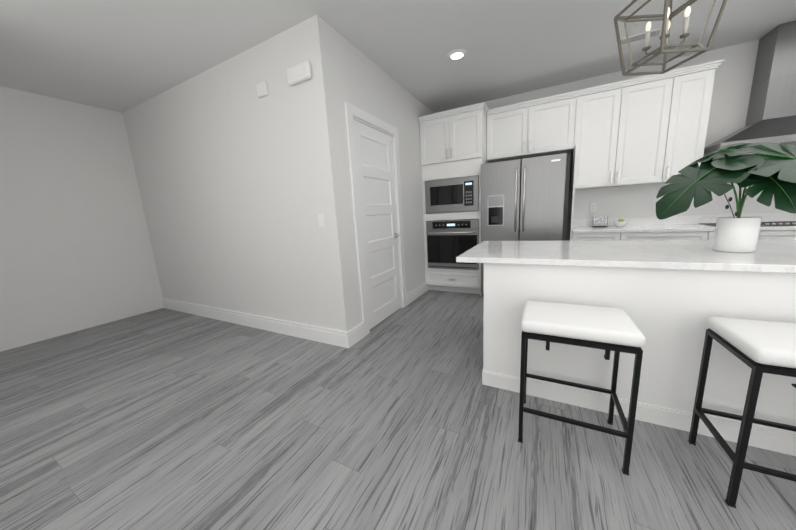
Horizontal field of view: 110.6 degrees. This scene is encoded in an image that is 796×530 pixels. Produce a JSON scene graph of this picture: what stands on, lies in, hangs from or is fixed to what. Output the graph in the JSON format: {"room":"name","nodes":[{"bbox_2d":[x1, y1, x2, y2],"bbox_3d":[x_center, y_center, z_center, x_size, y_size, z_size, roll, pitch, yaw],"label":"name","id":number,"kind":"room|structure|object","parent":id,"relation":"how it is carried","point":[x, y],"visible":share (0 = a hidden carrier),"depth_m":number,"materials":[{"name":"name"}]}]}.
{"room":"kitchen","nodes":[
{"label":"kitchen","id":0,"kind":"room"},
{"bbox_2d":[0,86,162,351],"bbox_3d":[-4.530,-0.373,2.475,0.150,2.760,8.780,2,12,27],"label":"wall","id":1,"kind":"structure","parent":0,"point":[76,252],"depth_m":3.33,"materials":[{"name":"paint"}]},
{"bbox_2d":[122,20,336,329],"bbox_3d":[-2.126,-0.651,3.255,3.380,2.760,0.120,2,12,27],"label":"wall","id":2,"kind":"structure","parent":0,"point":[226,161],"depth_m":2.91,"materials":[{"name":"paint"}]},
{"bbox_2d":[162,298,350,347],"bbox_3d":[-2.025,0.644,3.400,3.520,0.155,0.020,2,12,27],"label":"baseboard","id":3,"kind":"structure","parent":2,"relation":"attached to","point":[314,333],"depth_m":3.10,"materials":[{"name":"paint"}]},
{"bbox_2d":[256,81,267,97],"bbox_3d":[-1.230,-1.587,2.495,0.120,0.110,0.030,2,12,27],"label":"sensor","id":4,"kind":"object","parent":2,"relation":"attached to","point":[262,89],"visible":0.98,"depth_m":2.48,"materials":[{"name":"white plastic"}]},
{"bbox_2d":[287,60,311,85],"bbox_3d":[-0.816,-1.578,2.271,0.250,0.130,0.044,2,12,27],"label":"door chime","id":5,"kind":"object","parent":2,"relation":"attached to","point":[299,73],"visible":1,"depth_m":2.25,"materials":[{"name":"white plastic"}]},
{"bbox_2d":[318,214,324,226],"bbox_3d":[-0.690,-0.401,2.479,0.072,0.116,0.008,2,12,27],"label":"light switch","id":6,"kind":"object","parent":2,"relation":"attached to","point":[321,221],"visible":1,"depth_m":2.47,"materials":[{"name":"white plastic"}]},
{"bbox_2d":[306,15,433,331],"bbox_3d":[-0.001,-0.820,3.538,0.120,2.760,2.620,2,12,27],"label":"wall","id":7,"kind":"structure","parent":0,"point":[343,70],"depth_m":2.56,"materials":[{"name":"paint"}]},
{"bbox_2d":[345,102,406,335],"bbox_3d":[-0.230,-0.452,3.105,0.138,2.220,1.000,2,12,27],"label":"door frame","id":8,"kind":"structure","parent":7,"relation":"attached to","point":[353,112],"depth_m":2.79,"materials":[{"name":"paint"}]},
{"bbox_2d":[354,120,401,328],"bbox_3d":[-0.180,-0.401,3.084,0.102,2.099,0.792,2,12,27],"label":"pantry door","id":9,"kind":"structure","parent":7,"relation":"in","point":[375,165],"depth_m":3.06,"materials":[{"name":"paint"}]},
{"bbox_2d":[406,282,426,304],"bbox_3d":[0.276,0.402,4.017,0.020,0.155,0.728,2,12,27],"label":"baseboard","id":10,"kind":"structure","parent":7,"relation":"attached to","point":[421,289],"depth_m":3.98,"materials":[{"name":"paint"}]},
{"bbox_2d":[0,290,795,529],"bbox_3d":[-0.339,1.202,0.608,9.420,0.100,9.080,2,12,27],"label":"floor","id":11,"kind":"structure","parent":0,"point":[404,418],"depth_m":1.50,"materials":[{"name":"grey wood"}]},
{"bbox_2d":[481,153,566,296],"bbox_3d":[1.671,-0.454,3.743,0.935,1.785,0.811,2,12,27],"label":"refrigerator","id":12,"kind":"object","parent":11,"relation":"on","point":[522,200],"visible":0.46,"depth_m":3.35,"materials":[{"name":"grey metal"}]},
{"bbox_2d":[518,300,644,475],"bbox_3d":[0.906,0.579,1.450,0.476,0.680,0.369,2,12,27],"label":"stool","id":13,"kind":"object","parent":11,"relation":"on","point":[617,331],"visible":1,"depth_m":1.30,"materials":[{"name":"white leather"}]},
{"bbox_2d":[566,227,629,240],"bbox_3d":[2.483,0.004,3.524,0.521,0.880,0.619,2,12,27],"label":"base cabinet","id":14,"kind":"object","parent":11,"relation":"on","point":[570,235],"depth_m":3.19,"materials":[{"name":"paint"}]},
{"bbox_2d":[482,264,795,455],"bbox_3d":[1.918,0.377,1.692,2.554,0.880,0.925,2,12,27],"label":"kitchen island","id":15,"kind":"object","parent":11,"relation":"on","point":[669,297],"depth_m":1.47,"materials":[{"name":"paint"}]},
{"bbox_2d":[456,240,795,275],"bbox_3d":[1.906,-0.074,1.610,2.910,0.036,0.984,2,12,27],"label":"island countertop","id":16,"kind":"structure","parent":15,"relation":"on","point":[670,255],"depth_m":1.61,"materials":[{"name":"white stone"}]},
{"bbox_2d":[656,142,795,252],"bbox_3d":[1.909,-0.378,1.502,0.760,0.600,0.444,2,12,27],"label":"monstera plant","id":17,"kind":"object","parent":16,"relation":"on","point":[768,169],"visible":1,"depth_m":1.47,"materials":[{"name":"green plant"}]},
{"bbox_2d":[630,231,714,239],"bbox_3d":[2.971,0.024,3.271,0.821,0.880,0.619,2,12,27],"label":"base cabinet","id":18,"kind":"object","parent":11,"relation":"on","point":[634,235],"depth_m":2.89,"materials":[{"name":"paint"}]},
{"bbox_2d":[570,223,795,230],"bbox_3d":[3.872,-0.388,2.718,3.698,0.035,0.658,2,12,27],"label":"countertop","id":19,"kind":"structure","parent":18,"relation":"on","point":[637,226],"depth_m":3.08,"materials":[{"name":"white stone"}]},
{"bbox_2d":[592,216,607,226],"bbox_3d":[2.582,-0.555,3.519,0.160,0.136,0.052,2,12,27],"label":"card holder","id":20,"kind":"object","parent":19,"relation":"on","point":[600,221],"visible":1,"depth_m":3.52,"materials":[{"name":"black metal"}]},
{"bbox_2d":[613,219,627,226],"bbox_3d":[2.744,-0.521,3.400,0.150,0.095,0.150,2,12,27],"label":"bowl","id":21,"kind":"object","parent":19,"relation":"on","point":[621,223],"visible":1,"depth_m":3.37,"materials":[{"name":"white ceramic"}]},
{"bbox_2d":[699,221,795,225],"bbox_3d":[3.727,-0.428,2.804,0.780,0.024,0.520,2,12,27],"label":"cooktop","id":22,"kind":"object","parent":19,"relation":"in","point":[784,223],"visible":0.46,"depth_m":2.72,"materials":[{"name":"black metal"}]},
{"bbox_2d":[688,317,795,507],"bbox_3d":[1.594,0.607,1.094,0.476,0.680,0.369,2,12,27],"label":"stool","id":23,"kind":"object","parent":11,"relation":"on","point":[759,348],"visible":1,"depth_m":1.08,"materials":[{"name":"white leather"}]},
{"bbox_2d":[758,227,795,239],"bbox_3d":[3.743,0.056,2.872,1.161,0.880,0.619,2,12,27],"label":"base cabinet","id":24,"kind":"object","parent":11,"relation":"on","point":[779,233],"depth_m":2.55,"materials":[{"name":"paint"}]},
{"bbox_2d":[0,0,795,112],"bbox_3d":[-0.493,-1.606,0.084,9.420,0.100,9.080,2,12,27],"label":"ceiling","id":25,"kind":"structure","parent":0,"point":[121,56],"depth_m":2.45,"materials":[{"name":"paint"}]},
{"bbox_2d":[447,49,466,59],"bbox_3d":[0.593,-2.110,2.775,0.194,0.012,0.194,2,12,27],"label":"recessed light","id":26,"kind":"object","parent":25,"relation":"in","point":[457,54],"visible":1,"depth_m":2.75,"materials":[{"name":"white plastic"}]},
{"bbox_2d":[615,28,661,46],"bbox_3d":[2.307,-2.180,2.640,0.340,0.011,0.120,2,12,27],"label":"ceiling vent","id":27,"kind":"object","parent":25,"relation":"in","point":[641,36],"visible":0.62,"depth_m":2.62,"materials":[{"name":"white plastic"}]},
{"bbox_2d":[633,18,643,25],"bbox_3d":[2.099,-2.119,2.406,0.076,0.022,0.076,2,12,27],"label":"smoke detector","id":28,"kind":"object","parent":25,"relation":"attached to","point":[636,23],"visible":0.69,"depth_m":2.41,"materials":[{"name":"white plastic"}]},
{"bbox_2d":[614,0,727,75],"bbox_3d":[1.176,-1.371,1.166,0.278,0.934,0.278,-3,11,0],"label":"pendant light","id":29,"kind":"object","parent":25,"relation":"hanging from","point":[668,15],"visible":1,"depth_m":1.25,"materials":[{"name":"silver metal"}]},
{"bbox_2d":[451,39,785,240],"bbox_3d":[1.627,-1.038,4.227,9.420,2.760,0.150,2,12,27],"label":"wall","id":30,"kind":"structure","parent":0,"point":[732,84],"depth_m":3.14,"materials":[{"name":"paint"}]},
{"bbox_2d":[422,155,485,182],"bbox_3d":[0.869,-1.376,4.096,0.823,0.216,0.614,2,12,27],"label":"panel","id":31,"kind":"object","parent":30,"relation":"attached to","point":[453,168],"depth_m":3.81,"materials":[{"name":"paint"}]},
{"bbox_2d":[425,176,478,212],"bbox_3d":[0.836,-1.017,4.061,0.758,0.457,0.450,2,12,27],"label":"built-in microwave","id":32,"kind":"object","parent":31,"relation":"in","point":[460,194],"visible":1,"depth_m":3.86,"materials":[{"name":"grey metal"}]},
{"bbox_2d":[426,219,478,269],"bbox_3d":[0.883,-0.334,4.207,0.758,0.707,0.610,2,12,27],"label":"built-in oven","id":33,"kind":"object","parent":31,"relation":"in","point":[449,242],"visible":0.92,"depth_m":4.00,"materials":[{"name":"grey"}]},
{"bbox_2d":[486,91,577,162],"bbox_3d":[1.755,-1.783,3.710,1.033,0.618,0.346,2,12,27],"label":"upper cabinet","id":34,"kind":"object","parent":30,"relation":"attached to","point":[539,127],"depth_m":3.54,"materials":[{"name":"paint"}]},
{"bbox_2d":[590,203,596,211],"bbox_3d":[2.606,-0.770,3.678,0.072,0.116,0.007,2,12,27],"label":"electrical outlet","id":35,"kind":"object","parent":30,"relation":"attached to","point":[593,206],"visible":1,"depth_m":3.68,"materials":[{"name":"white plastic"}]},
{"bbox_2d":[566,67,685,190],"bbox_3d":[2.609,-1.513,3.319,0.981,1.098,0.346,2,12,27],"label":"upper cabinet","id":36,"kind":"object","parent":30,"relation":"attached to","point":[648,129],"depth_m":3.13,"materials":[{"name":"paint"}]},
{"bbox_2d":[570,212,795,226],"bbox_3d":[4.014,-0.515,2.984,3.698,0.100,0.018,2,12,27],"label":"countertop","id":37,"kind":"structure","parent":30,"relation":"attached to","point":[779,216],"depth_m":3.27,"materials":[{"name":"white stone"}]},
{"bbox_2d":[674,59,721,174],"bbox_3d":[3.101,-1.492,3.064,0.370,1.098,0.346,2,12,27],"label":"upper cabinet","id":38,"kind":"object","parent":30,"relation":"attached to","point":[697,88],"depth_m":2.87,"materials":[{"name":"paint"}]},
{"bbox_2d":[703,21,795,155],"bbox_3d":[3.687,-1.702,2.624,0.950,1.084,0.497,2,12,27],"label":"range hood","id":39,"kind":"object","parent":30,"relation":"attached to","point":[771,115],"visible":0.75,"depth_m":2.64,"materials":[{"name":"silver metal"}]}
]}

